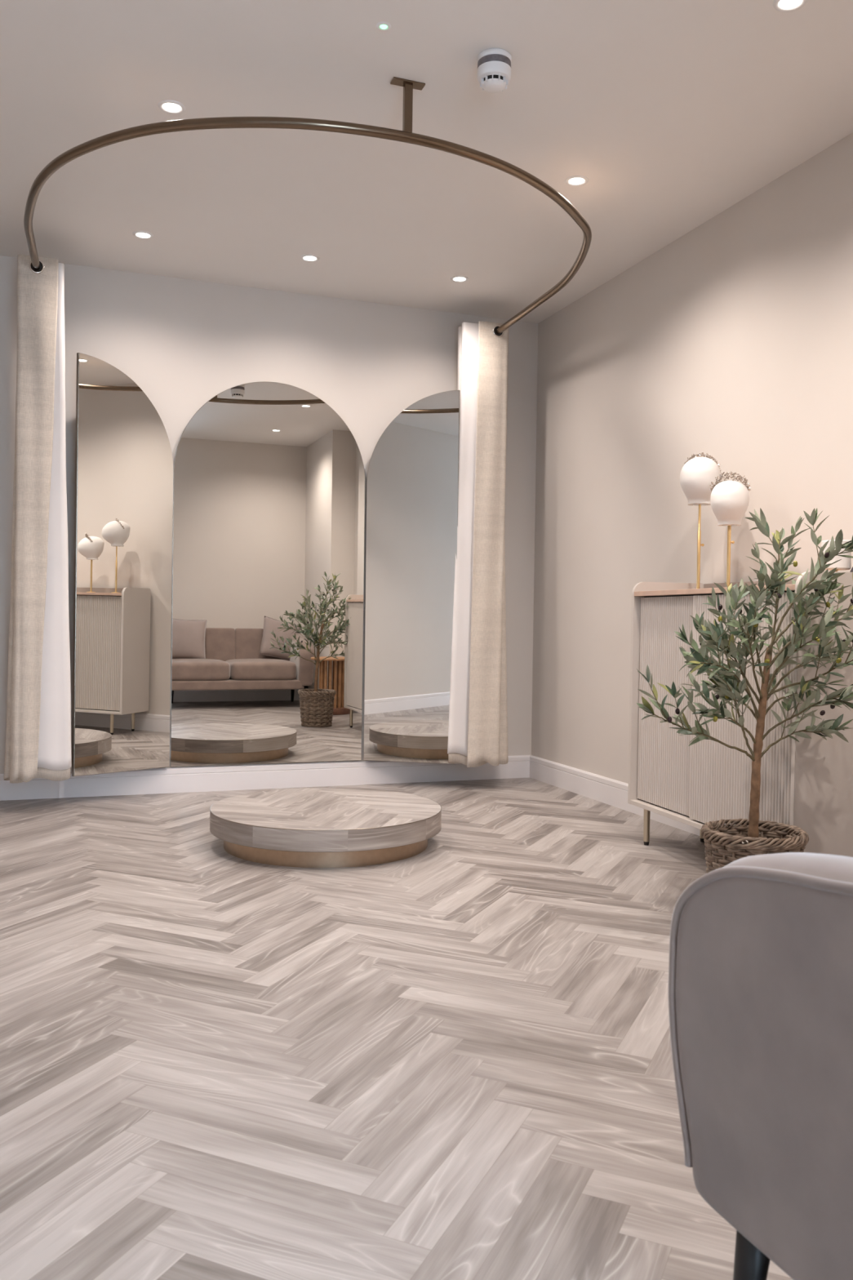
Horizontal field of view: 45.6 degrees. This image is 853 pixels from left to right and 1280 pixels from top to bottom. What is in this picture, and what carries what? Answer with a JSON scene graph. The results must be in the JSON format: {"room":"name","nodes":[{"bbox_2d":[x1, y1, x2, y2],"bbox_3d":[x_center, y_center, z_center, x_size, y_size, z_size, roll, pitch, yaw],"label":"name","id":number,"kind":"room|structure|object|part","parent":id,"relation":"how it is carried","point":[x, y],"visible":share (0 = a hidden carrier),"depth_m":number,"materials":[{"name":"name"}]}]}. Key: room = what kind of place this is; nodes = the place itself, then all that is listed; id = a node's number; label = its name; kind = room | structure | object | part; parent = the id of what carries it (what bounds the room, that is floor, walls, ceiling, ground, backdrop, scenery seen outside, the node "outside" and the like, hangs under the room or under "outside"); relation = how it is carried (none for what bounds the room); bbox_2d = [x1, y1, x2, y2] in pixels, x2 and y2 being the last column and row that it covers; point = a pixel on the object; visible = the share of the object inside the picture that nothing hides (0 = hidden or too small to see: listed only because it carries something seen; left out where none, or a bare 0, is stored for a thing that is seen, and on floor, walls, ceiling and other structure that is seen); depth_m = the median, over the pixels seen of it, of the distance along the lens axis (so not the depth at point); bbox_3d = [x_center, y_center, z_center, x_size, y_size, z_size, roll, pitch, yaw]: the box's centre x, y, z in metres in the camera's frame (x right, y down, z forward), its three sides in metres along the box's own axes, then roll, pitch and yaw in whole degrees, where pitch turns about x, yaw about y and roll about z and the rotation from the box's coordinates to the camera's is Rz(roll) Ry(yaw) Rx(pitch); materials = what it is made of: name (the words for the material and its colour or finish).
{"room":"bridal fitting room","nodes":[
{"label":"bridal fitting room","id":0,"kind":"room"},
{"bbox_2d":[0,255,537,773],"bbox_3d":[-0.934,-0.502,5.092,3.421,2.500,0.100,0,1,-20],"label":"wall","id":1,"kind":"structure","parent":0,"point":[184,343],"depth_m":5.07,"materials":[{"name":"paint"}]},
{"bbox_2d":[71,352,173,776],"bbox_3d":[-1.468,-0.338,4.796,0.484,1.906,0.204,0,2,-44],"label":"arched mirror","id":2,"kind":"object","parent":1,"relation":"attached to","point":[124,461],"visible":1,"depth_m":4.71,"materials":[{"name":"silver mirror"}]},
{"bbox_2d":[0,755,530,800],"bbox_3d":[-0.932,0.688,5.061,3.221,0.122,0.015,0,1,-20],"label":"baseboard","id":3,"kind":"structure","parent":1,"relation":"attached to","point":[242,777],"depth_m":5.08,"materials":[{"name":"white paint"}]},
{"bbox_2d":[169,381,364,766],"bbox_3d":[-0.780,-0.333,5.085,0.966,1.909,0.035,0,1,-20],"label":"arched mirror","id":4,"kind":"object","parent":1,"relation":"attached to","point":[268,517],"visible":1,"depth_m":5.07,"materials":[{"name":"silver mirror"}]},
{"bbox_2d":[363,390,460,764],"bbox_3d":[-0.080,-0.320,5.202,0.429,1.895,0.286,0,1,-20],"label":"arched mirror","id":5,"kind":"object","parent":1,"relation":"attached to","point":[412,482],"visible":1,"depth_m":5.18,"materials":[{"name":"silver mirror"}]},
{"bbox_2d":[0,777,793,1279],"bbox_3d":[0.136,0.820,2.126,3.421,0.001,6.465,0,1,-20],"label":"floor","id":6,"kind":"structure","parent":0,"point":[451,1060],"depth_m":2.02,"materials":[{"name":"wood"}]},
{"bbox_2d":[209,787,441,867],"bbox_3d":[-0.382,0.708,3.886,0.879,0.142,0.879,0,1,-20],"label":"podium","id":7,"kind":"object","parent":6,"relation":"on","point":[298,827],"visible":1,"depth_m":3.61,"materials":[{"name":"beige wood"}]},
{"bbox_2d":[627,571,852,857],"bbox_3d":[1.109,0.294,3.572,0.325,1.024,1.025,0,1,-17],"label":"base cabinet","id":8,"kind":"object","parent":6,"relation":"on","point":[807,784],"visible":0.62,"depth_m":3.40,"materials":[{"name":"beige paint"}]},
{"bbox_3d":[0.855,0.716,3.936,0.025,0.132,0.025,0,1,-20],"label":"leg","id":9,"kind":"part","parent":8,"relation":"part of","materials":[{"name":"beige metal"}]},
{"bbox_3d":[0.963,0.210,4.051,0.325,0.879,0.019,0,1,-17],"label":"panel","id":10,"kind":"part","parent":8,"relation":"part of","materials":[{"name":"beige paint"}]},
{"bbox_3d":[0.906,0.234,3.793,0.014,0.792,0.434,0,1,-17],"label":"ribbed door","id":11,"kind":"part","parent":8,"relation":"part of","materials":[{"name":"beige paint"}]},
{"bbox_3d":[1.099,0.651,3.577,0.312,0.017,0.989,0,1,-17],"label":"panel","id":12,"kind":"part","parent":8,"relation":"part of","materials":[{"name":"beige paint"}]},
{"bbox_2d":[680,457,720,588],"bbox_3d":[1.040,-0.441,3.864,0.169,0.513,0.174,0,1,-20],"label":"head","id":13,"kind":"object","parent":8,"relation":"on","point":[696,475],"visible":0.86,"depth_m":3.81},
{"bbox_2d":[683,452,720,472],"bbox_3d":[1.053,-0.673,3.885,0.145,0.083,0.062,1,1,21],"label":"tiara","id":14,"kind":"object","parent":13,"relation":"on","point":[702,453],"visible":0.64,"depth_m":3.86,"materials":[{"name":"silver glass"}]},
{"bbox_2d":[710,480,749,586],"bbox_3d":[1.095,-0.381,3.668,0.156,0.402,0.162,0,1,-20],"label":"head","id":15,"kind":"object","parent":8,"relation":"on","point":[730,499],"visible":0.87,"depth_m":3.61},
{"bbox_2d":[709,471,751,492],"bbox_3d":[1.093,-0.568,3.652,0.143,0.071,0.056,1,1,19],"label":"tiara","id":16,"kind":"object","parent":15,"relation":"on","point":[745,481],"visible":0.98,"depth_m":3.63,"materials":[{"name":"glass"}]},
{"bbox_3d":[1.032,0.245,3.329,0.014,0.792,0.563,0,1,-17],"label":"ribbed door","id":17,"kind":"part","parent":8,"relation":"part of","materials":[{"name":"beige paint"}]},
{"bbox_3d":[1.260,0.216,3.616,0.012,0.862,0.987,0,1,-17],"label":"panel","id":18,"kind":"part","parent":8,"relation":"part of","materials":[{"name":"beige wood"}]},
{"bbox_3d":[1.258,0.233,3.090,0.325,0.879,0.019,0,1,-17],"label":"panel","id":19,"kind":"part","parent":8,"relation":"part of","materials":[{"name":"beige paint"}]},
{"bbox_2d":[821,539,851,571],"bbox_3d":[1.280,-0.239,3.169,0.088,0.142,0.088,0,1,-20],"label":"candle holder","id":20,"kind":"object","parent":8,"relation":"on","point":[845,563],"visible":0.42,"depth_m":3.13,"materials":[{"name":"gold ceramic"}]},
{"bbox_2d":[701,818,808,873],"bbox_3d":[0.938,0.678,2.908,0.293,0.280,0.294,1,1,28],"label":"wicker basket","id":21,"kind":"object","parent":6,"relation":"on","point":[724,845],"visible":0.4,"depth_m":2.85,"materials":[{"name":"brown wicker"}]},
{"bbox_2d":[636,507,852,856],"bbox_3d":[1.005,0.214,2.894,0.585,1.190,0.703,2,1,37],"label":"tree","id":22,"kind":"object","parent":21,"relation":"in","point":[728,686],"visible":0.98,"depth_m":2.86,"materials":[{"name":"green plant"}]},
{"bbox_2d":[668,852,852,1279],"bbox_3d":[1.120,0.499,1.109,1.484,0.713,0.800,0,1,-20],"label":"armchair","id":23,"kind":"object","parent":6,"relation":"on","point":[761,963],"visible":1,"depth_m":1.05,"materials":[{"name":"grey fabric"}]},
{"bbox_3d":[0.367,0.739,1.147,0.042,0.210,0.063,0,1,-20],"label":"leg","id":24,"kind":"part","parent":23,"relation":"part of","materials":[{"name":"black paint"}]},
{"bbox_2d":[0,0,852,323],"bbox_3d":[0.172,-1.729,2.078,3.421,0.100,6.465,0,1,-20],"label":"ceiling","id":25,"kind":"structure","parent":0,"point":[673,113],"depth_m":3.39,"materials":[{"name":"paint"}]},
{"bbox_2d":[132,231,153,239],"bbox_3d":[-1.219,-1.741,4.360,0.087,0.004,0.087,0,1,-20],"label":"recessed light","id":26,"kind":"object","parent":25,"relation":"in","point":[140,234],"visible":1,"depth_m":4.36,"materials":[{"name":"white plastic"}]},
{"bbox_2d":[157,99,185,114],"bbox_3d":[-0.820,-1.714,3.263,0.087,0.004,0.087,0,1,-20],"label":"recessed light","id":27,"kind":"object","parent":25,"relation":"in","point":[169,106],"visible":1,"depth_m":3.26,"materials":[{"name":"white plastic"}]},
{"bbox_2d":[23,76,591,334],"bbox_3d":[-0.404,-1.626,4.079,2.270,0.199,2.115,0,1,-20],"label":"rail","id":28,"kind":"object","parent":25,"relation":"hanging from","point":[406,135],"visible":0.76,"depth_m":3.13,"materials":[{"name":"brown metal"}]},
{"bbox_2d":[3,254,71,783],"bbox_3d":[-1.693,-0.504,4.434,0.279,2.249,0.248,0,1,-20],"label":"curtain","id":29,"kind":"object","parent":28,"relation":"hanging from","point":[38,728],"visible":1,"depth_m":4.33,"materials":[{"name":"fabric"}]},
{"bbox_3d":[-0.057,-1.623,3.099,0.026,0.151,0.020,0,1,-20],"label":"drop post","id":30,"kind":"part","parent":28,"relation":"part of","materials":[{"name":"brown metal"}]},
{"bbox_3d":[-0.057,-1.699,3.096,0.102,0.006,0.035,0,1,-20],"label":"ceiling plate","id":31,"kind":"part","parent":28,"relation":"part of","materials":[{"name":"brown metal"}]},
{"bbox_2d":[447,320,508,767],"bbox_3d":[0.275,-0.484,5.208,0.374,2.263,0.254,0,1,-20],"label":"curtain","id":32,"kind":"object","parent":28,"relation":"hanging from","point":[477,728],"visible":0.98,"depth_m":5.14,"materials":[{"name":"fabric"}]},
{"bbox_2d":[300,254,319,262],"bbox_3d":[-0.530,-1.736,4.611,0.087,0.004,0.087,0,1,-20],"label":"recessed light","id":33,"kind":"object","parent":25,"relation":"in","point":[309,258],"visible":1,"depth_m":4.61,"materials":[{"name":"white plastic"}]},
{"bbox_2d":[376,21,391,31],"bbox_3d":[-0.118,-1.694,2.803,0.042,0.006,0.042,0,1,-20],"label":"recessed light","id":34,"kind":"object","parent":25,"relation":"in","point":[383,26],"visible":1,"depth_m":2.80,"materials":[{"name":"white plastic"}]},
{"bbox_2d":[450,275,468,282],"bbox_3d":[0.158,-1.731,4.862,0.087,0.004,0.087,0,1,-20],"label":"recessed light","id":35,"kind":"object","parent":25,"relation":"in","point":[455,278],"visible":1,"depth_m":4.86,"materials":[{"name":"white plastic"}]},
{"bbox_2d":[477,48,511,93],"bbox_3d":[0.197,-1.649,2.950,0.100,0.093,0.100,0,1,-20],"label":"smoke detector","id":36,"kind":"object","parent":25,"relation":"attached to","point":[494,64],"visible":1,"depth_m":2.92,"materials":[{"name":"white plastic"}]},
{"bbox_2d":[484,75,502,80],"bbox_3d":[0.197,-1.621,2.951,0.066,0.014,0.066,0,1,-20],"label":"vent","id":37,"kind":"object","parent":36,"relation":"attached to","point":[486,77],"depth_m":2.92,"materials":[{"name":"white plastic"}]},
{"bbox_2d":[564,175,588,186],"bbox_3d":[0.558,-1.704,3.764,0.087,0.004,0.087,0,1,-20],"label":"recessed light","id":38,"kind":"object","parent":25,"relation":"in","point":[574,180],"visible":1,"depth_m":3.76,"materials":[{"name":"white plastic"}]},
{"bbox_2d":[773,0,808,12],"bbox_3d":[0.957,-1.677,2.666,0.087,0.004,0.087,0,1,-20],"label":"recessed light","id":39,"kind":"object","parent":25,"relation":"in","point":[783,6],"visible":1,"depth_m":2.68,"materials":[{"name":"white plastic"}]},
{"bbox_2d":[531,132,852,783],"bbox_3d":[1.292,-0.446,3.831,0.100,2.500,3.795,0,1,-20],"label":"wall","id":40,"kind":"structure","parent":0,"point":[731,342],"depth_m":4.29,"materials":[{"name":"paint"}]},
{"bbox_2d":[529,755,700,835],"bbox_3d":[1.221,0.742,3.834,0.015,0.122,3.795,0,1,-20],"label":"baseboard","id":41,"kind":"structure","parent":40,"relation":"attached to","point":[609,791],"depth_m":4.96,"materials":[{"name":"white paint"}]}
]}

